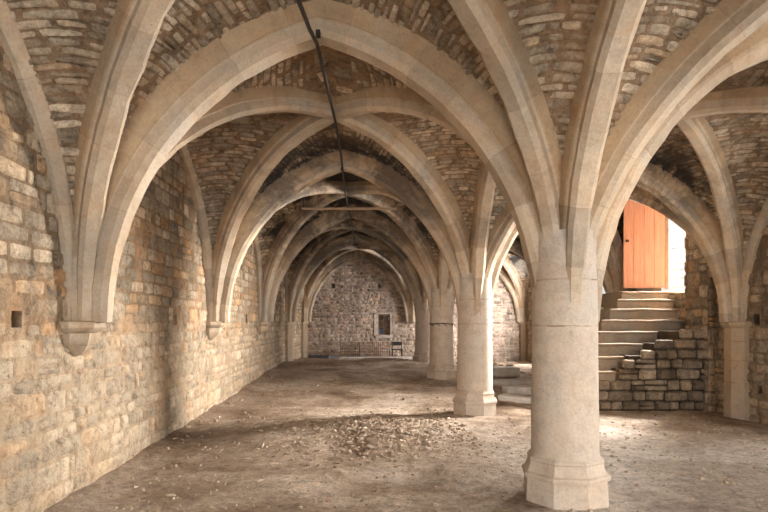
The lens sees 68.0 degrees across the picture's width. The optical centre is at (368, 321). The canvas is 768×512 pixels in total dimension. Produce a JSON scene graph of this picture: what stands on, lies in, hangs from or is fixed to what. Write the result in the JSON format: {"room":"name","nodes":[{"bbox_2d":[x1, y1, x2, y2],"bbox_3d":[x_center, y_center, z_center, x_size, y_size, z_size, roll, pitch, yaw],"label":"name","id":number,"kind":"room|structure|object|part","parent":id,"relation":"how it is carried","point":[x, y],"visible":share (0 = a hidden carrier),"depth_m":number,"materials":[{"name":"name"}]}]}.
{"room":"vaulted stone undercroft","nodes":[
{"label":"vaulted stone undercroft","id":0,"kind":"room"},
{"bbox_2d":[0,40,301,511],"bbox_3d":[-2.654,-0.900,8.990,0.356,5.000,24.780,0,0,0],"label":"wall","id":1,"kind":"structure","parent":0,"point":[67,421],"depth_m":5.40,"materials":[{"name":"stone"}]},
{"bbox_2d":[0,0,75,320],"bbox_3d":[-2.518,-1.402,2.798,0.254,2.805,4.142,0,0,0],"label":"rib","id":2,"kind":"object","parent":1,"relation":"attached to","point":[13,44],"visible":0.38,"depth_m":4.33,"materials":[{"name":"stone"}]},
{"bbox_2d":[59,321,105,356],"bbox_3d":[-2.422,0.145,4.860,0.251,0.310,0.487,0,0,0],"label":"corbel","id":3,"kind":"object","parent":1,"relation":"attached to","point":[79,337],"visible":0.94,"depth_m":4.74,"materials":[{"name":"stone"}]},
{"bbox_2d":[179,145,212,320],"bbox_3d":[-2.520,-1.403,6.923,0.254,2.806,4.144,0,0,0],"label":"rib","id":4,"kind":"object","parent":1,"relation":"attached to","point":[187,161],"visible":0.16,"depth_m":8.42,"materials":[{"name":"stone"}]},
{"bbox_2d":[205,321,224,340],"bbox_3d":[-2.422,0.145,8.990,0.251,0.310,0.487,0,0,0],"label":"corbel","id":5,"kind":"object","parent":1,"relation":"attached to","point":[213,328],"visible":0.94,"depth_m":8.85,"materials":[{"name":"stone"}]},
{"bbox_2d":[253,234,262,321],"bbox_3d":[-2.520,-1.404,11.055,0.255,2.808,4.140,0,0,0],"label":"rib","id":6,"kind":"object","parent":1,"relation":"attached to","point":[256,247],"visible":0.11,"depth_m":12.73,"materials":[{"name":"stone"}]},
{"bbox_2d":[258,322,269,334],"bbox_3d":[-2.421,0.145,13.120,0.248,0.310,0.487,0,0,0],"label":"corbel","id":7,"kind":"object","parent":1,"relation":"attached to","point":[263,326],"visible":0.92,"depth_m":12.98,"materials":[{"name":"stone"}]},
{"bbox_2d":[283,272,288,321],"bbox_3d":[-2.521,-1.406,15.184,0.252,2.812,4.138,0,0,0],"label":"rib","id":8,"kind":"object","parent":1,"relation":"attached to","point":[285,278],"visible":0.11,"depth_m":16.96,"materials":[{"name":"stone"}]},
{"bbox_2d":[285,322,294,360],"bbox_3d":[-2.389,0.795,17.250,0.263,1.610,0.525,0,0,0],"label":"pilaster","id":9,"kind":"object","parent":1,"relation":"attached to","point":[288,325],"visible":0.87,"depth_m":17.06,"materials":[{"name":"stone"}]},
{"bbox_2d":[301,288,303,303],"bbox_3d":[-2.519,-1.405,19.317,0.255,2.809,4.138,0,0,0],"label":"rib","id":10,"kind":"object","parent":1,"relation":"attached to","point":[302,294],"visible":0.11,"depth_m":21.08,"materials":[{"name":"stone"}]},
{"bbox_2d":[301,322,308,357],"bbox_3d":[-2.389,0.795,21.280,0.263,1.610,0.525,0,0,0],"label":"pilaster","id":11,"kind":"object","parent":1,"relation":"attached to","point":[304,327],"visible":0.91,"depth_m":21.11,"materials":[{"name":"stone"}]},
{"bbox_2d":[301,301,303,321],"bbox_3d":[-2.434,-0.750,21.280,0.172,1.500,0.344,0,0,0],"label":"springer","id":12,"kind":"object","parent":11,"relation":"on","point":[302,305],"visible":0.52,"depth_m":21.16,"materials":[{"name":"stone"}]},
{"bbox_2d":[212,86,470,320],"bbox_3d":[-0.399,-1.459,6.924,5.858,2.918,0.304,0,0,45],"label":"rib","id":13,"kind":"object","parent":1,"relation":"attached to","point":[376,99],"visible":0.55,"depth_m":7.51,"materials":[{"name":"stone"}]},
{"bbox_2d":[3,0,767,291],"bbox_3d":[1.600,-1.700,9.040,9.800,3.400,25.680,0,0,0],"label":"ceiling","id":14,"kind":"structure","parent":0,"point":[64,40],"depth_m":4.61,"materials":[{"name":"stone"}]},
{"bbox_2d":[73,0,174,320],"bbox_3d":[-0.400,-1.460,2.793,5.863,2.920,0.305,0,0,45],"label":"rib","id":15,"kind":"object","parent":14,"relation":"attached to","point":[134,27],"visible":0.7,"depth_m":4.33,"materials":[{"name":"stone"}]},
{"bbox_2d":[71,0,540,321],"bbox_3d":[-0.401,-1.431,4.858,4.150,2.862,0.441,0,0,0],"label":"arch","id":16,"kind":"object","parent":14,"relation":"attached to","point":[246,50],"visible":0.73,"depth_m":4.74,"materials":[{"name":"stone"}]},
{"bbox_2d":[159,86,469,277],"bbox_3d":[-0.399,-1.460,6.925,5.861,2.920,0.306,0,0,-45],"label":"rib","id":17,"kind":"object","parent":14,"relation":"attached to","point":[274,99],"visible":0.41,"depth_m":7.12,"materials":[{"name":"stone"}]},
{"bbox_2d":[262,181,404,321],"bbox_3d":[-0.400,-1.462,11.054,5.856,2.924,0.304,0,0,45],"label":"rib","id":18,"kind":"object","parent":14,"relation":"attached to","point":[299,217],"visible":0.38,"depth_m":12.13,"materials":[{"name":"stone"}]},
{"bbox_2d":[302,195,396,209],"bbox_3d":[-0.380,-2.331,11.050,1.850,0.298,0.060,0,0,0],"label":"batten","id":19,"kind":"object","parent":18,"relation":"hanging from","point":[303,208],"visible":0.9,"depth_m":11.04,"materials":[{"name":"metal"}]},
{"bbox_2d":[288,221,378,321],"bbox_3d":[-0.401,-1.460,15.183,5.856,2.919,0.305,0,0,45],"label":"rib","id":20,"kind":"object","parent":14,"relation":"attached to","point":[321,240],"visible":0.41,"depth_m":16.43,"materials":[{"name":"stone"}]},
{"bbox_2d":[210,149,460,321],"bbox_3d":[-0.401,-1.435,8.990,4.152,2.870,0.434,0,0,0],"label":"arch","id":21,"kind":"object","parent":14,"relation":"attached to","point":[279,192],"visible":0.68,"depth_m":8.87,"materials":[{"name":"stone"}]},
{"bbox_2d":[305,244,371,300],"bbox_3d":[-0.401,-1.462,19.315,5.856,2.923,0.305,0,0,45],"label":"rib","id":22,"kind":"object","parent":14,"relation":"attached to","point":[314,277],"visible":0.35,"depth_m":20.53,"materials":[{"name":"stone"}]},
{"bbox_2d":[261,205,431,321],"bbox_3d":[-0.400,-1.429,13.120,4.153,2.857,0.438,0,0,0],"label":"arch","id":23,"kind":"object","parent":14,"relation":"attached to","point":[313,229],"visible":0.62,"depth_m":13.00,"materials":[{"name":"stone"}]},
{"bbox_2d":[296,0,355,243],"bbox_3d":[-0.420,-2.145,8.962,0.072,0.602,16.477,0,0,0],"label":"cable","id":24,"kind":"object","parent":23,"relation":"attached to","point":[299,2],"visible":0.98,"depth_m":5.56,"materials":[{"name":"metal"}]},
{"bbox_2d":[287,233,415,321],"bbox_3d":[-0.400,-1.433,17.249,4.151,2.866,0.441,0,0,0],"label":"arch","id":25,"kind":"object","parent":14,"relation":"attached to","point":[328,250],"visible":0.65,"depth_m":17.13,"materials":[{"name":"stone"}]},
{"bbox_2d":[278,180,437,292],"bbox_3d":[-0.401,-1.460,11.055,5.860,2.919,0.304,0,0,-45],"label":"rib","id":26,"kind":"object","parent":14,"relation":"attached to","point":[399,216],"visible":0.3,"depth_m":11.92,"materials":[{"name":"stone"}]},
{"bbox_2d":[319,221,420,299],"bbox_3d":[-0.400,-1.462,15.185,5.859,2.923,0.303,0,0,-45],"label":"rib","id":27,"kind":"object","parent":14,"relation":"attached to","point":[411,270],"visible":0.29,"depth_m":16.26,"materials":[{"name":"stone"}]},
{"bbox_2d":[340,243,409,299],"bbox_3d":[-0.400,-1.462,19.316,5.857,2.924,0.302,0,0,-45],"label":"rib","id":28,"kind":"object","parent":14,"relation":"attached to","point":[353,246],"visible":0.23,"depth_m":20.35,"materials":[{"name":"stone"}]},
{"bbox_2d":[411,297,414,321],"bbox_3d":[1.669,-1.413,19.314,0.294,2.827,4.138,0,0,0],"label":"arch","id":29,"kind":"object","parent":14,"relation":"attached to","point":[413,310],"visible":0.05,"depth_m":21.10,"materials":[{"name":"stone"}]},
{"bbox_2d":[421,281,427,313],"bbox_3d":[1.669,-1.412,15.185,0.292,2.824,4.139,0,0,0],"label":"arch","id":30,"kind":"object","parent":14,"relation":"attached to","point":[423,293],"visible":0.15,"depth_m":16.92,"materials":[{"name":"stone"}]},
{"bbox_2d":[437,249,448,313],"bbox_3d":[1.669,-1.413,11.054,0.298,2.826,4.142,0,0,0],"label":"arch","id":31,"kind":"object","parent":14,"relation":"attached to","point":[442,269],"visible":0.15,"depth_m":12.72,"materials":[{"name":"stone"}]},
{"bbox_2d":[469,160,495,315],"bbox_3d":[1.670,-1.412,6.925,0.305,2.824,4.145,0,0,0],"label":"arch","id":32,"kind":"object","parent":14,"relation":"attached to","point":[485,189],"visible":0.31,"depth_m":8.38,"materials":[{"name":"stone"}]},
{"bbox_2d":[447,0,561,240],"bbox_3d":[-0.401,-1.462,2.796,5.859,2.924,0.304,0,0,-45],"label":"rib","id":33,"kind":"object","parent":14,"relation":"attached to","point":[488,25],"visible":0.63,"depth_m":4.24,"materials":[{"name":"stone"}]},
{"bbox_2d":[503,256,522,298],"bbox_3d":[3.749,-1.460,19.317,5.874,2.921,0.306,0,0,-45],"label":"rib","id":34,"kind":"object","parent":14,"relation":"attached to","point":[508,265],"visible":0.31,"depth_m":20.77,"materials":[{"name":"stone"}]},
{"bbox_2d":[510,240,525,261],"bbox_3d":[3.751,-1.432,17.250,4.173,2.864,0.435,0,0,0],"label":"arch","id":35,"kind":"object","parent":14,"relation":"attached to","point":[516,248],"visible":0.06,"depth_m":17.12,"materials":[{"name":"stone"}]},
{"bbox_2d":[525,272,529,304],"bbox_3d":[5.880,-1.402,19.314,0.252,2.804,4.139,0,0,0],"label":"rib","id":36,"kind":"object","parent":14,"relation":"attached to","point":[528,277],"visible":0.09,"depth_m":20.95,"materials":[{"name":"stone"}]},
{"bbox_2d":[453,262,624,311],"bbox_3d":[3.749,-1.431,13.120,4.173,2.861,0.438,0,0,0],"label":"arch","id":37,"kind":"object","parent":14,"relation":"attached to","point":[608,287],"visible":0.07,"depth_m":13.02,"materials":[{"name":"stone"}]},
{"bbox_2d":[447,186,699,291],"bbox_3d":[3.750,-1.461,11.053,5.875,2.922,0.304,0,0,45],"label":"rib","id":38,"kind":"object","parent":14,"relation":"attached to","point":[639,195],"visible":0.09,"depth_m":9.79,"materials":[{"name":"stone"}]},
{"bbox_2d":[559,0,646,306],"bbox_3d":[1.672,-1.413,2.796,0.294,2.826,4.143,0,0,0],"label":"arch","id":39,"kind":"object","parent":14,"relation":"attached to","point":[615,23],"visible":0.75,"depth_m":4.18,"materials":[{"name":"stone"}]},
{"bbox_2d":[607,229,623,291],"bbox_3d":[3.751,-1.459,11.056,5.878,2.919,0.304,0,0,-45],"label":"rib","id":40,"kind":"object","parent":14,"relation":"attached to","point":[615,260],"visible":0.11,"depth_m":12.74,"materials":[{"name":"stone"}]},
{"bbox_2d":[492,163,743,321],"bbox_3d":[3.751,-1.431,8.989,4.170,2.861,0.434,0,0,0],"label":"arch","id":41,"kind":"object","parent":14,"relation":"attached to","point":[677,196],"visible":0.41,"depth_m":8.87,"materials":[{"name":"stone"}]},
{"bbox_2d":[485,86,767,277],"bbox_3d":[3.752,-1.462,6.926,5.872,2.923,0.303,0,0,45],"label":"rib","id":42,"kind":"object","parent":14,"relation":"attached to","point":[746,99],"visible":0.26,"depth_m":6.60,"materials":[{"name":"stone"}]},
{"bbox_2d":[590,0,767,239],"bbox_3d":[3.749,-1.462,2.795,5.873,2.925,0.303,0,0,45],"label":"rib","id":43,"kind":"object","parent":14,"relation":"attached to","point":[732,22],"visible":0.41,"depth_m":4.21,"materials":[{"name":"stone"}]},
{"bbox_2d":[590,20,767,321],"bbox_3d":[3.751,-1.441,4.859,4.173,2.882,0.678,0,0,0],"label":"arch","id":44,"kind":"object","parent":14,"relation":"attached to","point":[753,50],"visible":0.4,"depth_m":4.65,"materials":[{"name":"stone"}]},
{"bbox_2d":[676,116,743,320],"bbox_3d":[3.751,-1.461,6.925,5.877,2.921,0.302,0,0,-45],"label":"rib","id":45,"kind":"object","parent":14,"relation":"attached to","point":[698,131],"visible":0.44,"depth_m":8.26,"materials":[{"name":"stone"}]},
{"bbox_2d":[43,357,767,511],"bbox_3d":[1.680,1.312,8.990,8.500,0.453,24.780,0,0,0],"label":"floor","id":46,"kind":"structure","parent":0,"point":[231,462],"depth_m":6.25,"materials":[{"name":"beige soil"}]},
{"bbox_2d":[308,355,338,358],"bbox_3d":[-1.407,1.127,18.272,1.056,0.136,0.498,0,0,-21],"label":"beam","id":47,"kind":"structure","parent":46,"relation":"on","point":[309,356],"depth_m":18.18,"materials":[{"name":"brown wood"}]},
{"bbox_2d":[340,342,359,358],"bbox_3d":[-0.700,1.050,20.962,0.734,0.623,0.092,0,0,0],"label":"mesh panel","id":48,"kind":"object","parent":46,"relation":"on","point":[342,345],"visible":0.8,"depth_m":20.96,"materials":[{"name":"metal"}]},
{"bbox_2d":[360,342,378,356],"bbox_3d":[0.010,1.051,20.862,0.714,0.623,0.092,0,0,0],"label":"mesh panel","id":49,"kind":"object","parent":46,"relation":"on","point":[360,342],"visible":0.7,"depth_m":20.86,"materials":[{"name":"metal"}]},
{"bbox_2d":[339,357,412,359],"bbox_3d":[0.250,1.287,19.880,2.601,0.135,0.174,0,0,-1],"label":"plank","id":50,"kind":"object","parent":46,"relation":"on","point":[339,357],"visible":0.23,"depth_m":19.79,"materials":[{"name":"brown wood"}]},
{"bbox_2d":[380,342,389,356],"bbox_3d":[0.585,1.050,20.912,0.364,0.623,0.092,0,0,0],"label":"mesh panel","id":51,"kind":"object","parent":46,"relation":"on","point":[382,345],"visible":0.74,"depth_m":20.91,"materials":[{"name":"metal"}]},
{"bbox_2d":[392,342,402,356],"bbox_3d":[1.030,1.045,20.780,0.400,0.640,0.360,0,0,0],"label":"wooden chair","id":52,"kind":"object","parent":46,"relation":"on","point":[393,343],"visible":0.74,"depth_m":20.91,"materials":[{"name":"wood"}]},
{"bbox_3d":[1.030,0.795,20.930,0.380,0.140,0.020,0,0,0],"label":"backrest","id":53,"kind":"part","parent":52,"relation":"part of","materials":[{"name":"wood"}]},
{"bbox_2d":[69,365,767,511],"bbox_3d":[1.680,1.348,10.182,8.328,0.380,12.020,0,0,0],"label":"gravel","id":54,"kind":"object","parent":46,"relation":"on","point":[379,434],"visible":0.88,"depth_m":6.76,"materials":[{"name":"beige gravel"}]},
{"bbox_2d":[412,297,429,362],"bbox_3d":[1.672,0.321,17.250,0.700,2.143,0.688,0,0,0],"label":"stone pillar","id":55,"kind":"structure","parent":46,"relation":"on","point":[422,326],"depth_m":17.00,"materials":[{"name":"stone"}]},
{"bbox_3d":[1.670,0.970,17.250,0.686,0.215,0.686,0,0,10],"label":"moulding","id":56,"kind":"part","parent":55,"relation":"part of","materials":[{"name":"stone"}]},
{"bbox_2d":[426,289,456,379],"bbox_3d":[1.670,0.347,13.120,0.686,2.194,0.686,0,0,-35],"label":"stone pillar","id":57,"kind":"structure","parent":46,"relation":"on","point":[441,364],"depth_m":12.88,"materials":[{"name":"stone"}]},
{"bbox_3d":[1.670,1.022,13.120,0.686,0.215,0.686,0,0,-35],"label":"moulding","id":58,"kind":"part","parent":57,"relation":"part of","materials":[{"name":"stone"}]},
{"bbox_2d":[429,323,454,325],"bbox_3d":[1.684,0.059,13.110,0.603,0.076,0.597,0,0,0],"label":"strap","id":59,"kind":"object","parent":57,"relation":"attached to","point":[429,323],"visible":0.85,"depth_m":12.87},
{"bbox_2d":[453,273,496,415],"bbox_3d":[1.670,0.413,8.990,0.686,2.326,0.686,0,0,-35],"label":"stone pillar","id":60,"kind":"structure","parent":46,"relation":"on","point":[474,396],"depth_m":8.75,"materials":[{"name":"stone"}]},
{"bbox_3d":[1.670,1.154,8.990,0.686,0.215,0.686,0,0,-35],"label":"moulding","id":61,"kind":"part","parent":60,"relation":"part of","materials":[{"name":"stone"}]},
{"bbox_2d":[492,366,519,376],"bbox_3d":[3.200,1.233,14.200,1.000,0.220,0.500,0,0,-6],"label":"stone slab","id":62,"kind":"object","parent":46,"relation":"on","point":[498,371],"visible":0.56,"depth_m":13.97,"materials":[{"name":"grey stone"}]},
{"bbox_2d":[493,379,530,385],"bbox_3d":[3.150,1.344,12.600,0.900,0.100,0.500,2,0,6],"label":"stone slab","id":63,"kind":"object","parent":46,"relation":"on","point":[501,382],"visible":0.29,"depth_m":12.38,"materials":[{"name":"grey stone"}]},
{"bbox_2d":[498,393,530,403],"bbox_3d":[2.720,1.384,10.200,0.753,0.136,0.320,0,0,29],"label":"stone slab","id":64,"kind":"object","parent":46,"relation":"on","point":[502,397],"visible":0.56,"depth_m":10.13,"materials":[{"name":"beige stone"}]},
{"bbox_2d":[502,385,530,394],"bbox_3d":[3.000,1.369,11.400,0.600,0.160,0.350,0,0,-6],"label":"stone slab","id":65,"kind":"object","parent":46,"relation":"on","point":[513,389],"visible":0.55,"depth_m":11.23,"materials":[{"name":"grey stone"}]},
{"bbox_2d":[522,229,610,510],"bbox_3d":[1.670,0.435,4.860,0.686,2.370,0.686,0,0,-35],"label":"stone pillar","id":66,"kind":"structure","parent":46,"relation":"on","point":[563,468],"depth_m":4.62,"materials":[{"name":"stone"}]},
{"bbox_3d":[1.670,1.198,4.860,0.686,0.215,0.686,0,0,-35],"label":"moulding","id":67,"kind":"part","parent":66,"relation":"part of","materials":[{"name":"stone"}]},
{"bbox_2d":[598,291,707,410],"bbox_3d":[4.825,0.457,11.133,3.150,2.127,3.033,0,0,0],"label":"stone staircase","id":68,"kind":"structure","parent":46,"relation":"on","point":[648,361],"depth_m":9.72,"materials":[{"name":"beige stone"}]},
{"bbox_2d":[684,233,717,411],"bbox_3d":[5.818,-0.550,9.937,0.264,4.300,0.726,0,0,0],"label":"stone pier","id":69,"kind":"object","parent":46,"relation":"on","point":[700,294],"visible":0.41,"depth_m":9.70,"materials":[{"name":"beige stone"}]},
{"bbox_2d":[307,258,519,361],"bbox_3d":[1.680,-0.900,21.537,8.400,5.000,0.400,0,0,0],"label":"wall","id":70,"kind":"structure","parent":0,"point":[345,307],"depth_m":21.38,"materials":[{"name":"grey stone"}]},
{"bbox_2d":[304,250,411,321],"bbox_3d":[-0.400,-1.431,21.281,4.050,2.863,0.441,0,0,0],"label":"arch","id":71,"kind":"object","parent":70,"relation":"attached to","point":[345,258],"visible":0.7,"depth_m":21.16,"materials":[{"name":"stone"}]},
{"bbox_2d":[374,313,391,337],"bbox_3d":[0.527,0.128,21.448,0.665,0.935,0.205,0,0,0],"label":"window","id":72,"kind":"structure","parent":70,"relation":"in","point":[377,331],"depth_m":21.34,"materials":[{"name":"stone"}]},
{"bbox_2d":[378,314,389,334],"bbox_3d":[0.570,0.090,21.480,0.460,0.780,0.040,0,0,0],"label":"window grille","id":73,"kind":"object","parent":72,"relation":"attached to","point":[380,331],"depth_m":21.46,"materials":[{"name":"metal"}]},
{"bbox_2d":[499,266,524,321],"bbox_3d":[3.748,-1.430,21.282,4.071,2.860,0.435,0,0,0],"label":"arch","id":74,"kind":"object","parent":70,"relation":"attached to","point":[519,304],"visible":0.27,"depth_m":21.16,"materials":[{"name":"stone"}]},
{"bbox_2d":[527,209,767,424],"bbox_3d":[6.135,-0.900,8.990,0.627,5.000,24.780,0,0,0],"label":"wall","id":75,"kind":"structure","parent":0,"point":[757,299],"depth_m":8.67,"materials":[{"name":"brown stone"}]},
{"bbox_2d":[519,322,527,361],"bbox_3d":[5.749,0.795,21.280,0.263,1.610,0.525,0,0,0],"label":"pilaster","id":76,"kind":"object","parent":75,"relation":"attached to","point":[523,325],"visible":0.91,"depth_m":21.12,"materials":[{"name":"stone"}]},
{"bbox_2d":[525,304,526,321],"bbox_3d":[5.794,-0.750,21.280,0.172,1.500,0.344,0,0,0],"label":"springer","id":77,"kind":"object","parent":76,"relation":"on","point":[525,304],"visible":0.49,"depth_m":21.16,"materials":[{"name":"stone"}]},
{"bbox_2d":[624,200,667,288],"bbox_3d":[5.820,-1.780,11.967,0.851,2.200,0.132,0,0,19],"label":"door","id":78,"kind":"structure","parent":75,"relation":"in","point":[645,228],"depth_m":11.97,"materials":[{"name":"orange wood"}]},
{"bbox_3d":[6.198,-1.780,11.850,0.060,2.200,0.060,0,0,19],"label":"post","id":79,"kind":"part","parent":78,"relation":"part of","materials":[{"name":"orange wood"}]},
{"bbox_2d":[720,321,751,420],"bbox_3d":[5.749,0.795,8.990,0.263,1.610,0.525,0,0,0],"label":"pilaster","id":80,"kind":"object","parent":75,"relation":"attached to","point":[736,333],"visible":0.93,"depth_m":8.85,"materials":[{"name":"stone"}]},
{"bbox_2d":[742,196,767,320],"bbox_3d":[5.878,-1.401,6.923,0.253,2.802,4.148,0,0,0],"label":"rib","id":81,"kind":"object","parent":75,"relation":"attached to","point":[755,237],"visible":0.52,"depth_m":8.64,"materials":[{"name":"stone"}]},
{"label":"outside","id":82,"kind":"structure","parent":0,"visible":0},
{"bbox_2d":[602,219,685,293],"bbox_3d":[9.185,-2.500,16.000,0.039,4.000,14.000,0,0,0],"label":"sky","id":83,"kind":"structure","parent":82,"point":[676,235],"depth_m":17.04,"materials":[{"name":"paint"}]}
]}

